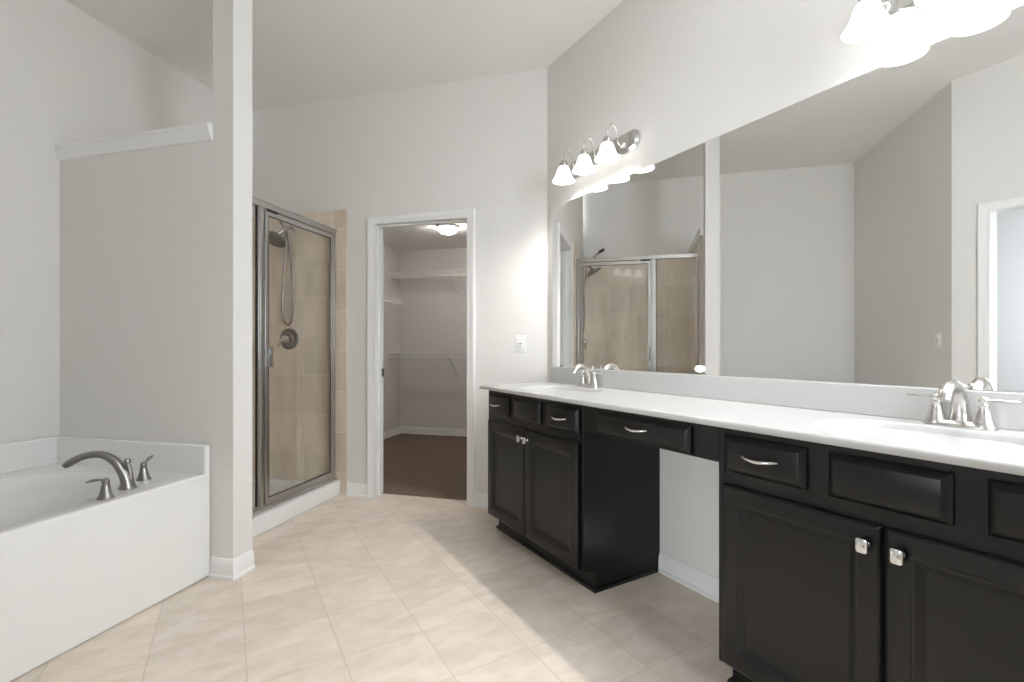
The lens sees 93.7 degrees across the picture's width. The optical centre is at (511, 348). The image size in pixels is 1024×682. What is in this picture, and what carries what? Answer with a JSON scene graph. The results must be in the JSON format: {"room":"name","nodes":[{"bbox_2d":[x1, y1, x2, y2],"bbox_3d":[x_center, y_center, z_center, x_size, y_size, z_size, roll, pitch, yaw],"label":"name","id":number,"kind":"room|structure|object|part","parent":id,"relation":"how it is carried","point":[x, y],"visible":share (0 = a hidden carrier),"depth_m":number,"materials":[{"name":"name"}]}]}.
{"room":"bathroom","nodes":[
{"label":"bathroom","id":0,"kind":"room"},
{"bbox_2d":[0,0,212,443],"bbox_3d":[-2.232,-0.400,3.794,0.120,3.040,5.560,0,0,14],"label":"wall","id":1,"kind":"structure","parent":0,"point":[66,76],"depth_m":2.56,"materials":[{"name":"white paint"}]},
{"bbox_2d":[60,0,251,558],"bbox_3d":[-1.899,-0.400,2.537,1.150,3.040,0.120,0,0,14],"label":"wall partition","id":2,"kind":"structure","parent":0,"point":[156,243],"depth_m":2.44,"materials":[{"name":"white paint"}]},
{"bbox_2d":[54,122,212,160],"bbox_3d":[-1.957,-1.063,2.552,1.027,0.077,0.179,0,0,14],"label":"ledge","id":3,"kind":"object","parent":2,"relation":"on","point":[201,132],"visible":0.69,"depth_m":2.46,"materials":[{"name":"white paint"}]},
{"bbox_2d":[208,549,255,580],"bbox_3d":[-1.396,1.072,2.395,0.149,0.096,0.140,0,0,14],"label":"baseboard","id":4,"kind":"structure","parent":2,"relation":"attached to","point":[221,568],"depth_m":2.35,"materials":[{"name":"white paint"}]},
{"bbox_2d":[65,0,622,110],"bbox_3d":[-0.355,-1.970,1.071,5.020,0.100,4.819,0,0,14],"label":"ceiling","id":5,"kind":"structure","parent":0,"point":[304,51],"depth_m":2.95,"materials":[{"name":"white paint"}]},
{"bbox_2d":[11,433,732,681],"bbox_3d":[-0.039,1.157,2.302,5.020,0.086,7.360,0,0,14],"label":"floor","id":6,"kind":"structure","parent":0,"point":[384,587],"depth_m":2.02,"materials":[{"name":"tile"}]},
{"bbox_2d":[0,435,209,681],"bbox_3d":[-2.158,0.795,1.780,1.018,0.647,1.469,0,0,14],"label":"bathtub","id":7,"kind":"object","parent":6,"relation":"on","point":[75,566],"visible":0.92,"depth_m":2.01,"materials":[{"name":"white plastic"}]},
{"bbox_2d":[0,462,199,531],"bbox_3d":[-2.149,0.814,1.778,0.976,0.403,1.409,0,0,14],"label":"tub basin","id":8,"kind":"object","parent":7,"relation":"in","point":[39,496],"depth_m":2.24,"materials":[{"name":"white plastic"}]},
{"bbox_2d":[62,451,153,499],"bbox_3d":[-1.787,0.527,2.085,0.275,0.168,0.356,0,0,-12],"label":"tub faucet","id":9,"kind":"object","parent":7,"relation":"on","point":[124,472],"visible":1,"depth_m":2.08,"materials":[{"name":"silver metal"}]},
{"bbox_3d":[-1.689,0.537,1.949,0.065,0.016,0.022,0,0,-16],"label":"lever","id":10,"kind":"part","parent":9,"relation":"part of","materials":[{"name":"silver metal"}]},
{"bbox_3d":[-1.786,0.527,2.080,0.275,0.168,0.068,0,0,-12],"label":"spout","id":11,"kind":"part","parent":9,"relation":"part of","materials":[{"name":"silver metal"}]},
{"bbox_3d":[-1.660,0.571,1.961,0.060,0.080,0.060,0,0,-12],"label":"handle","id":12,"kind":"part","parent":9,"relation":"part of","materials":[{"name":"silver metal"}]},
{"bbox_3d":[-1.684,0.493,2.102,0.025,0.023,0.025,0,0,-12],"label":"diverter knob","id":13,"kind":"part","parent":9,"relation":"part of","materials":[{"name":"silver metal"}]},
{"bbox_3d":[-1.676,0.541,2.104,0.034,0.082,0.024,0,0,-12],"label":"diverter stem","id":14,"kind":"part","parent":9,"relation":"part of","materials":[{"name":"silver metal"}]},
{"bbox_3d":[-1.720,0.571,2.241,0.060,0.080,0.060,0,0,-12],"label":"handle","id":15,"kind":"part","parent":9,"relation":"part of","materials":[{"name":"silver metal"}]},
{"bbox_2d":[252,477,339,537],"bbox_3d":[-1.869,1.062,3.203,0.852,0.117,1.180,0,0,14],"label":"shower pan","id":16,"kind":"object","parent":6,"relation":"on","point":[274,516],"visible":0.17,"depth_m":3.27,"materials":[{"name":"white plastic"}]},
{"bbox_2d":[252,196,336,515],"bbox_3d":[-1.499,0.045,3.113,0.080,1.914,1.167,0,0,14],"label":"shower door frame","id":17,"kind":"structure","parent":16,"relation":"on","point":[264,210],"depth_m":2.99,"materials":[{"name":"silver metal"}]},
{"bbox_3d":[-1.550,0.055,2.952,0.036,1.850,0.046,0,0,14],"label":"post","id":18,"kind":"part","parent":17,"relation":"part of","materials":[{"name":"silver metal"}]},
{"bbox_3d":[-1.505,0.052,2.987,0.030,0.125,0.024,0,0,14],"label":"handle","id":19,"kind":"part","parent":17,"relation":"part of","materials":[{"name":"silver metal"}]},
{"bbox_3d":[-1.511,0.984,3.116,0.048,0.036,1.167,0,0,14],"label":"sill rail","id":20,"kind":"part","parent":17,"relation":"part of","materials":[{"name":"silver metal"}]},
{"bbox_3d":[-1.512,-0.891,3.116,0.054,0.042,1.167,0,0,14],"label":"header rail","id":21,"kind":"part","parent":17,"relation":"part of","materials":[{"name":"silver metal"}]},
{"bbox_3d":[-1.368,0.055,3.663,0.036,1.850,0.036,0,0,14],"label":"post","id":22,"kind":"part","parent":17,"relation":"part of","materials":[{"name":"silver metal"}]},
{"bbox_2d":[488,390,659,592],"bbox_3d":[0.278,0.684,2.680,0.544,0.872,0.940,0,0,-31],"label":"vanity cabinet","id":23,"kind":"object","parent":6,"relation":"on","point":[585,503],"visible":0.94,"depth_m":2.35,"materials":[{"name":"black paint"}]},
{"bbox_3d":[-0.081,0.334,2.836,0.020,0.118,0.235,0,0,-31],"label":"drawer","id":24,"kind":"part","parent":23,"relation":"part of","materials":[{"name":"black paint"}]},
{"bbox_3d":[-0.035,0.721,2.758,0.020,0.574,0.420,0,0,-31],"label":"door","id":25,"kind":"part","parent":23,"relation":"part of","materials":[{"name":"black paint"}]},
{"bbox_3d":[0.040,0.486,2.589,0.026,0.037,0.027,0,0,-31],"label":"knob","id":26,"kind":"part","parent":23,"relation":"part of","materials":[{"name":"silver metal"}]},
{"bbox_3d":[0.070,0.486,2.537,0.026,0.037,0.027,0,0,-31],"label":"knob","id":27,"kind":"part","parent":23,"relation":"part of","materials":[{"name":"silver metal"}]},
{"bbox_3d":[0.098,0.634,2.573,0.018,0.772,0.920,0,0,-31],"label":"frame","id":28,"kind":"part","parent":23,"relation":"part of","materials":[{"name":"black paint"}]},
{"bbox_3d":[0.190,0.721,2.379,0.020,0.574,0.446,0,0,-31],"label":"door","id":29,"kind":"part","parent":23,"relation":"part of","materials":[{"name":"black paint"}]},
{"bbox_3d":[0.216,0.334,2.284,0.035,0.015,0.119,0,0,-31],"label":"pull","id":30,"kind":"part","parent":23,"relation":"part of","materials":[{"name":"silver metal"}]},
{"bbox_3d":[0.237,0.334,2.297,0.020,0.118,0.257,0,0,-31],"label":"drawer","id":31,"kind":"part","parent":23,"relation":"part of","materials":[{"name":"black paint"}]},
{"bbox_3d":[0.326,1.111,2.708,0.433,0.018,0.940,0,0,-31],"label":"shoe molding","id":32,"kind":"part","parent":23,"relation":"part of","materials":[{"name":"black paint"}]},
{"bbox_2d":[479,367,1023,475],"bbox_3d":[0.694,0.239,1.971,0.551,0.235,2.577,0,0,-31],"label":"countertop","id":33,"kind":"structure","parent":23,"relation":"on","point":[867,417],"depth_m":1.61,"materials":[{"name":"white stone"}]},
{"bbox_2d":[519,385,603,391],"bbox_3d":[0.267,0.291,2.673,0.360,0.132,0.510,0,0,-31],"label":"sink basin","id":34,"kind":"object","parent":33,"relation":"in","point":[523,388],"depth_m":2.82,"materials":[{"name":"white ceramic"}]},
{"bbox_2d":[571,364,603,387],"bbox_3d":[0.449,0.156,2.802,0.185,0.138,0.185,0,0,15],"label":"sink faucet","id":35,"kind":"object","parent":33,"relation":"on","point":[591,381],"visible":1,"depth_m":2.78,"materials":[{"name":"silver metal"}]},
{"bbox_3d":[0.410,0.152,2.781,0.160,0.130,0.057,0,0,-31],"label":"spout","id":36,"kind":"part","parent":35,"relation":"part of","materials":[{"name":"silver metal"}]},
{"bbox_3d":[0.421,0.176,2.848,0.052,0.088,0.052,0,0,-31],"label":"handle","id":37,"kind":"part","parent":35,"relation":"part of","materials":[{"name":"silver metal"}]},
{"bbox_3d":[0.447,0.215,2.803,0.054,0.018,0.160,0,0,-31],"label":"plate","id":38,"kind":"part","parent":35,"relation":"part of","materials":[{"name":"silver metal"}]},
{"bbox_3d":[0.474,0.176,2.758,0.052,0.088,0.052,0,0,-31],"label":"handle","id":39,"kind":"part","parent":35,"relation":"part of","materials":[{"name":"silver metal"}]},
{"bbox_2d":[584,406,718,461],"bbox_3d":[0.664,0.310,1.970,0.486,0.126,0.693,0,0,-31],"label":"drawer","id":40,"kind":"object","parent":33,"relation":"attached to","point":[692,439],"visible":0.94,"depth_m":1.78,"materials":[{"name":"black paint"}]},
{"bbox_3d":[0.470,0.315,1.854,0.035,0.015,0.119,0,0,-31],"label":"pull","id":41,"kind":"part","parent":40,"relation":"part of","materials":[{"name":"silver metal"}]},
{"bbox_3d":[0.492,0.317,1.867,0.020,0.096,0.488,0,0,-31],"label":"drawer","id":42,"kind":"part","parent":40,"relation":"part of","materials":[{"name":"black paint"}]},
{"bbox_2d":[809,419,1023,445],"bbox_3d":[1.092,0.291,1.277,0.360,0.132,0.510,0,0,-31],"label":"sink basin","id":43,"kind":"object","parent":33,"relation":"in","point":[841,432],"depth_m":1.33,"materials":[{"name":"white ceramic"}]},
{"bbox_2d":[907,379,1020,430],"bbox_3d":[1.290,0.156,1.381,0.185,0.138,0.185,0,0,15],"label":"sink faucet","id":44,"kind":"object","parent":33,"relation":"on","point":[953,391],"visible":1,"depth_m":1.36,"materials":[{"name":"silver metal"}]},
{"bbox_3d":[1.244,0.144,1.459,0.014,0.010,0.072,0,0,-31],"label":"lever","id":45,"kind":"part","parent":44,"relation":"part of","materials":[{"name":"silver metal"}]},
{"bbox_3d":[1.261,0.176,1.427,0.052,0.088,0.052,0,0,-31],"label":"handle","id":46,"kind":"part","parent":44,"relation":"part of","materials":[{"name":"silver metal"}]},
{"bbox_3d":[1.251,0.152,1.360,0.160,0.130,0.057,0,0,-31],"label":"spout","id":47,"kind":"part","parent":44,"relation":"part of","materials":[{"name":"silver metal"}]},
{"bbox_3d":[1.288,0.215,1.382,0.054,0.018,0.160,0,0,-31],"label":"plate","id":48,"kind":"part","parent":44,"relation":"part of","materials":[{"name":"silver metal"}]},
{"bbox_3d":[1.314,0.176,1.337,0.052,0.088,0.052,0,0,-31],"label":"handle","id":49,"kind":"part","parent":44,"relation":"part of","materials":[{"name":"silver metal"}]},
{"bbox_3d":[1.334,0.144,1.307,0.014,0.010,0.072,0,0,-31],"label":"lever","id":50,"kind":"part","parent":44,"relation":"part of","materials":[{"name":"silver metal"}]},
{"bbox_2d":[719,427,1023,681],"bbox_3d":[1.103,0.684,1.285,0.544,0.872,0.950,0,0,-31],"label":"vanity cabinet","id":51,"kind":"object","parent":6,"relation":"on","point":[837,563],"visible":0.94,"depth_m":1.20,"materials":[{"name":"black paint"}]},
{"bbox_3d":[1.150,1.111,1.313,0.433,0.018,0.950,0,0,-31],"label":"shoe molding","id":52,"kind":"part","parent":51,"relation":"part of","materials":[{"name":"black paint"}]},
{"bbox_3d":[0.725,0.334,1.423,0.035,0.015,0.119,0,0,-31],"label":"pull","id":53,"kind":"part","parent":51,"relation":"part of","materials":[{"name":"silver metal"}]},
{"bbox_3d":[0.747,0.334,1.436,0.020,0.118,0.255,0,0,-31],"label":"drawer","id":54,"kind":"part","parent":51,"relation":"part of","materials":[{"name":"black paint"}]},
{"bbox_3d":[0.793,0.721,1.359,0.020,0.574,0.436,0,0,-31],"label":"door","id":55,"kind":"part","parent":51,"relation":"part of","materials":[{"name":"black paint"}]},
{"bbox_3d":[0.868,0.486,1.187,0.026,0.037,0.027,0,0,-31],"label":"knob","id":56,"kind":"part","parent":51,"relation":"part of","materials":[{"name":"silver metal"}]},
{"bbox_3d":[0.905,0.486,1.125,0.026,0.037,0.027,0,0,-31],"label":"knob","id":57,"kind":"part","parent":51,"relation":"part of","materials":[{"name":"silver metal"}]},
{"bbox_3d":[1.019,0.721,0.976,0.020,0.574,0.436,0,0,-31],"label":"door","id":58,"kind":"part","parent":51,"relation":"part of","materials":[{"name":"black paint"}]},
{"bbox_3d":[1.064,0.334,0.899,0.020,0.118,0.255,0,0,-31],"label":"drawer","id":59,"kind":"part","parent":51,"relation":"part of","materials":[{"name":"black paint"}]},
{"bbox_2d":[383,244,399,431],"bbox_3d":[-1.818,-0.105,5.175,0.095,2.450,2.403,0,0,14],"label":"wall","id":60,"kind":"structure","parent":0,"point":[391,257],"depth_m":6.10,"materials":[{"name":"white paint"}]},
{"bbox_2d":[383,297,403,304],"bbox_3d":[-1.665,-0.426,4.947,0.307,0.288,1.755,0,0,14],"label":"wire shelf","id":61,"kind":"object","parent":60,"relation":"attached to","point":[385,299],"visible":0.2,"depth_m":5.54,"materials":[{"name":"white metal"}]},
{"bbox_2d":[252,68,546,493],"bbox_3d":[-0.935,-0.400,3.640,2.467,3.040,0.131,0,0,14],"label":"wall","id":62,"kind":"structure","parent":0,"point":[479,144],"depth_m":3.58,"materials":[{"name":"white paint"}]},
{"bbox_2d":[269,221,295,325],"bbox_3d":[-1.806,-0.632,3.662,0.182,0.915,0.262,0,0,14],"label":"shower","id":63,"kind":"object","parent":62,"relation":"attached to","point":[275,238],"visible":0.84,"depth_m":3.72,"materials":[{"name":"silver metal"}]},
{"bbox_2d":[277,328,298,349],"bbox_3d":[-1.762,-0.075,3.753,0.167,0.167,0.063,0,0,14],"label":"shower valve","id":64,"kind":"object","parent":62,"relation":"attached to","point":[289,338],"visible":1,"depth_m":3.76,"materials":[{"name":"silver metal"}]},
{"bbox_2d":[335,209,346,494],"bbox_3d":[-1.308,0.028,3.674,0.100,2.184,0.012,0,0,14],"label":"shower tile","id":65,"kind":"structure","parent":62,"relation":"attached to","point":[340,215],"depth_m":3.67,"materials":[{"name":"beige tile"}]},
{"bbox_2d":[346,483,366,497],"bbox_3d":[-1.173,1.072,3.633,0.176,0.096,0.022,0,0,14],"label":"baseboard","id":66,"kind":"structure","parent":62,"relation":"attached to","point":[353,489],"depth_m":3.63,"materials":[{"name":"white paint"}]},
{"bbox_2d":[367,209,474,506],"bbox_3d":[-0.661,0.065,3.567,0.849,2.110,0.141,0,0,14],"label":"door frame","id":67,"kind":"structure","parent":62,"relation":"in","point":[375,224],"depth_m":3.60,"materials":[{"name":"white paint"}]},
{"bbox_2d":[474,493,487,507],"bbox_3d":[0.006,1.072,3.306,0.574,0.096,0.070,0,0,14],"label":"baseboard","id":68,"kind":"structure","parent":62,"relation":"attached to","point":[480,499],"depth_m":3.38,"materials":[{"name":"white paint"}]},
{"bbox_2d":[515,335,524,351],"bbox_3d":[0.057,-0.033,3.323,0.072,0.118,0.012,0,0,14],"label":"light switch","id":69,"kind":"object","parent":62,"relation":"attached to","point":[519,339],"visible":1,"depth_m":3.32,"materials":[{"name":"white plastic"}]},
{"bbox_2d":[383,223,466,250],"bbox_3d":[-0.544,-1.330,4.919,2.700,0.100,2.541,0,0,14],"label":"ceiling","id":70,"kind":"structure","parent":0,"point":[428,237],"depth_m":5.59,"materials":[{"name":"white paint"}]},
{"bbox_2d":[437,224,458,234],"bbox_3d":[-0.671,-1.238,5.025,0.224,0.083,0.224,0,0,14],"label":"closet light","id":71,"kind":"object","parent":70,"relation":"attached to","point":[448,229],"visible":0.99,"depth_m":4.96,"materials":[{"name":"white glass"}]},
{"bbox_2d":[400,248,466,428],"bbox_3d":[-0.197,-0.105,6.071,2.600,2.450,0.138,0,0,14],"label":"wall","id":72,"kind":"structure","parent":0,"point":[433,319],"depth_m":6.21,"materials":[{"name":"white paint"}]},
{"bbox_2d":[383,426,466,439],"bbox_3d":[-0.586,1.072,4.859,2.448,0.096,2.402,0,0,14],"label":"baseboard","id":73,"kind":"structure","parent":72,"relation":"attached to","point":[401,429],"depth_m":6.18,"materials":[{"name":"white paint"}]},
{"bbox_2d":[389,269,466,296],"bbox_3d":[-0.329,-0.806,5.870,2.440,0.302,0.311,0,0,14],"label":"wire shelf","id":74,"kind":"object","parent":72,"relation":"attached to","point":[464,270],"visible":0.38,"depth_m":5.95,"materials":[{"name":"white metal"}]},
{"bbox_2d":[389,352,466,376],"bbox_3d":[-0.329,0.206,5.870,2.440,0.312,0.311,0,0,14],"label":"wire shelf","id":75,"kind":"object","parent":72,"relation":"attached to","point":[390,353],"visible":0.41,"depth_m":5.92,"materials":[{"name":"white metal"}]},
{"bbox_2d":[547,0,1023,578],"bbox_3d":[1.133,-0.400,1.889,0.120,3.040,3.299,0,0,-31],"label":"wall","id":76,"kind":"structure","parent":0,"point":[685,75],"depth_m":2.26,"materials":[{"name":"white paint"}]},
{"bbox_2d":[552,123,640,184],"bbox_3d":[0.438,-1.111,2.745,0.203,0.203,0.610,0,0,-31],"label":"vanity light","id":77,"kind":"object","parent":76,"relation":"attached to","point":[610,151],"visible":1,"depth_m":2.67,"materials":[{"name":"white glass"}]},
{"bbox_3d":[0.311,-1.054,2.895,0.135,0.090,0.135,0,0,-31],"label":"lamp shade","id":78,"kind":"part","parent":77,"relation":"part of","materials":[{"name":"white glass"}]},
{"bbox_3d":[0.356,-1.153,2.921,0.115,0.119,0.042,0,0,-31],"label":"arm","id":79,"kind":"part","parent":77,"relation":"part of","materials":[{"name":"silver metal"}]},
{"bbox_3d":[0.409,-1.054,2.728,0.135,0.090,0.135,0,0,-31],"label":"lamp shade","id":80,"kind":"part","parent":77,"relation":"part of","materials":[{"name":"white glass"}]},
{"bbox_3d":[0.454,-1.153,2.755,0.115,0.119,0.042,0,0,-31],"label":"arm","id":81,"kind":"part","parent":77,"relation":"part of","materials":[{"name":"silver metal"}]},
{"bbox_3d":[0.514,-1.118,2.790,0.026,0.112,0.610,0,0,-31],"label":"plate","id":82,"kind":"part","parent":77,"relation":"part of","materials":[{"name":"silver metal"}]},
{"bbox_3d":[0.508,-1.054,2.562,0.135,0.090,0.135,0,0,-31],"label":"lamp shade","id":83,"kind":"part","parent":77,"relation":"part of","materials":[{"name":"white glass"}]},
{"bbox_3d":[0.553,-1.153,2.588,0.115,0.119,0.042,0,0,-31],"label":"arm","id":84,"kind":"part","parent":77,"relation":"part of","materials":[{"name":"silver metal"}]},
{"bbox_2d":[658,552,718,602],"bbox_3d":[0.915,1.072,2.118,0.022,0.096,0.691,0,0,-31],"label":"baseboard","id":85,"kind":"structure","parent":76,"relation":"attached to","point":[707,585],"depth_m":2.25,"materials":[{"name":"white paint"}]},
{"bbox_2d":[551,367,1023,430],"bbox_3d":[0.922,0.173,2.106,0.019,0.103,2.577,0,0,-31],"label":"backsplash","id":86,"kind":"structure","parent":76,"relation":"attached to","point":[864,399],"depth_m":1.79,"materials":[{"name":"white stone"}]},
{"bbox_2d":[552,4,1023,391],"bbox_3d":[0.918,-0.410,2.106,0.028,1.060,2.572,0,0,-31],"label":"wall mirror","id":87,"kind":"object","parent":76,"relation":"attached to","point":[868,227],"depth_m":1.72,"materials":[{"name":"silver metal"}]},
{"bbox_3d":[0.856,0.094,2.205,0.023,0.034,0.034,0,0,-31],"label":"mirror knob","id":88,"kind":"part","parent":87,"relation":"part of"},
{"bbox_2d":[841,0,952,42],"bbox_3d":[1.251,-1.111,1.371,0.203,0.203,0.610,0,0,-31],"label":"vanity light","id":89,"kind":"object","parent":76,"relation":"attached to","point":[870,19],"visible":1,"depth_m":1.53,"materials":[{"name":"white glass"}]},
{"bbox_3d":[1.124,-1.068,1.520,0.042,0.059,0.042,0,0,-31],"label":"bulb","id":90,"kind":"part","parent":89,"relation":"part of","materials":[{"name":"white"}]},
{"bbox_3d":[1.124,-1.054,1.520,0.135,0.090,0.135,0,0,-31],"label":"lamp shade","id":91,"kind":"part","parent":89,"relation":"part of","materials":[{"name":"white glass"}]},
{"bbox_3d":[1.169,-1.153,1.547,0.115,0.119,0.042,0,0,-31],"label":"arm","id":92,"kind":"part","parent":89,"relation":"part of","materials":[{"name":"silver metal"}]},
{"bbox_3d":[1.327,-1.118,1.416,0.026,0.112,0.610,0,0,-31],"label":"plate","id":93,"kind":"part","parent":89,"relation":"part of","materials":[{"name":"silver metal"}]},
{"bbox_3d":[1.222,-1.054,1.354,0.135,0.090,0.135,0,0,-31],"label":"lamp shade","id":94,"kind":"part","parent":89,"relation":"part of","materials":[{"name":"white glass"}]}
]}

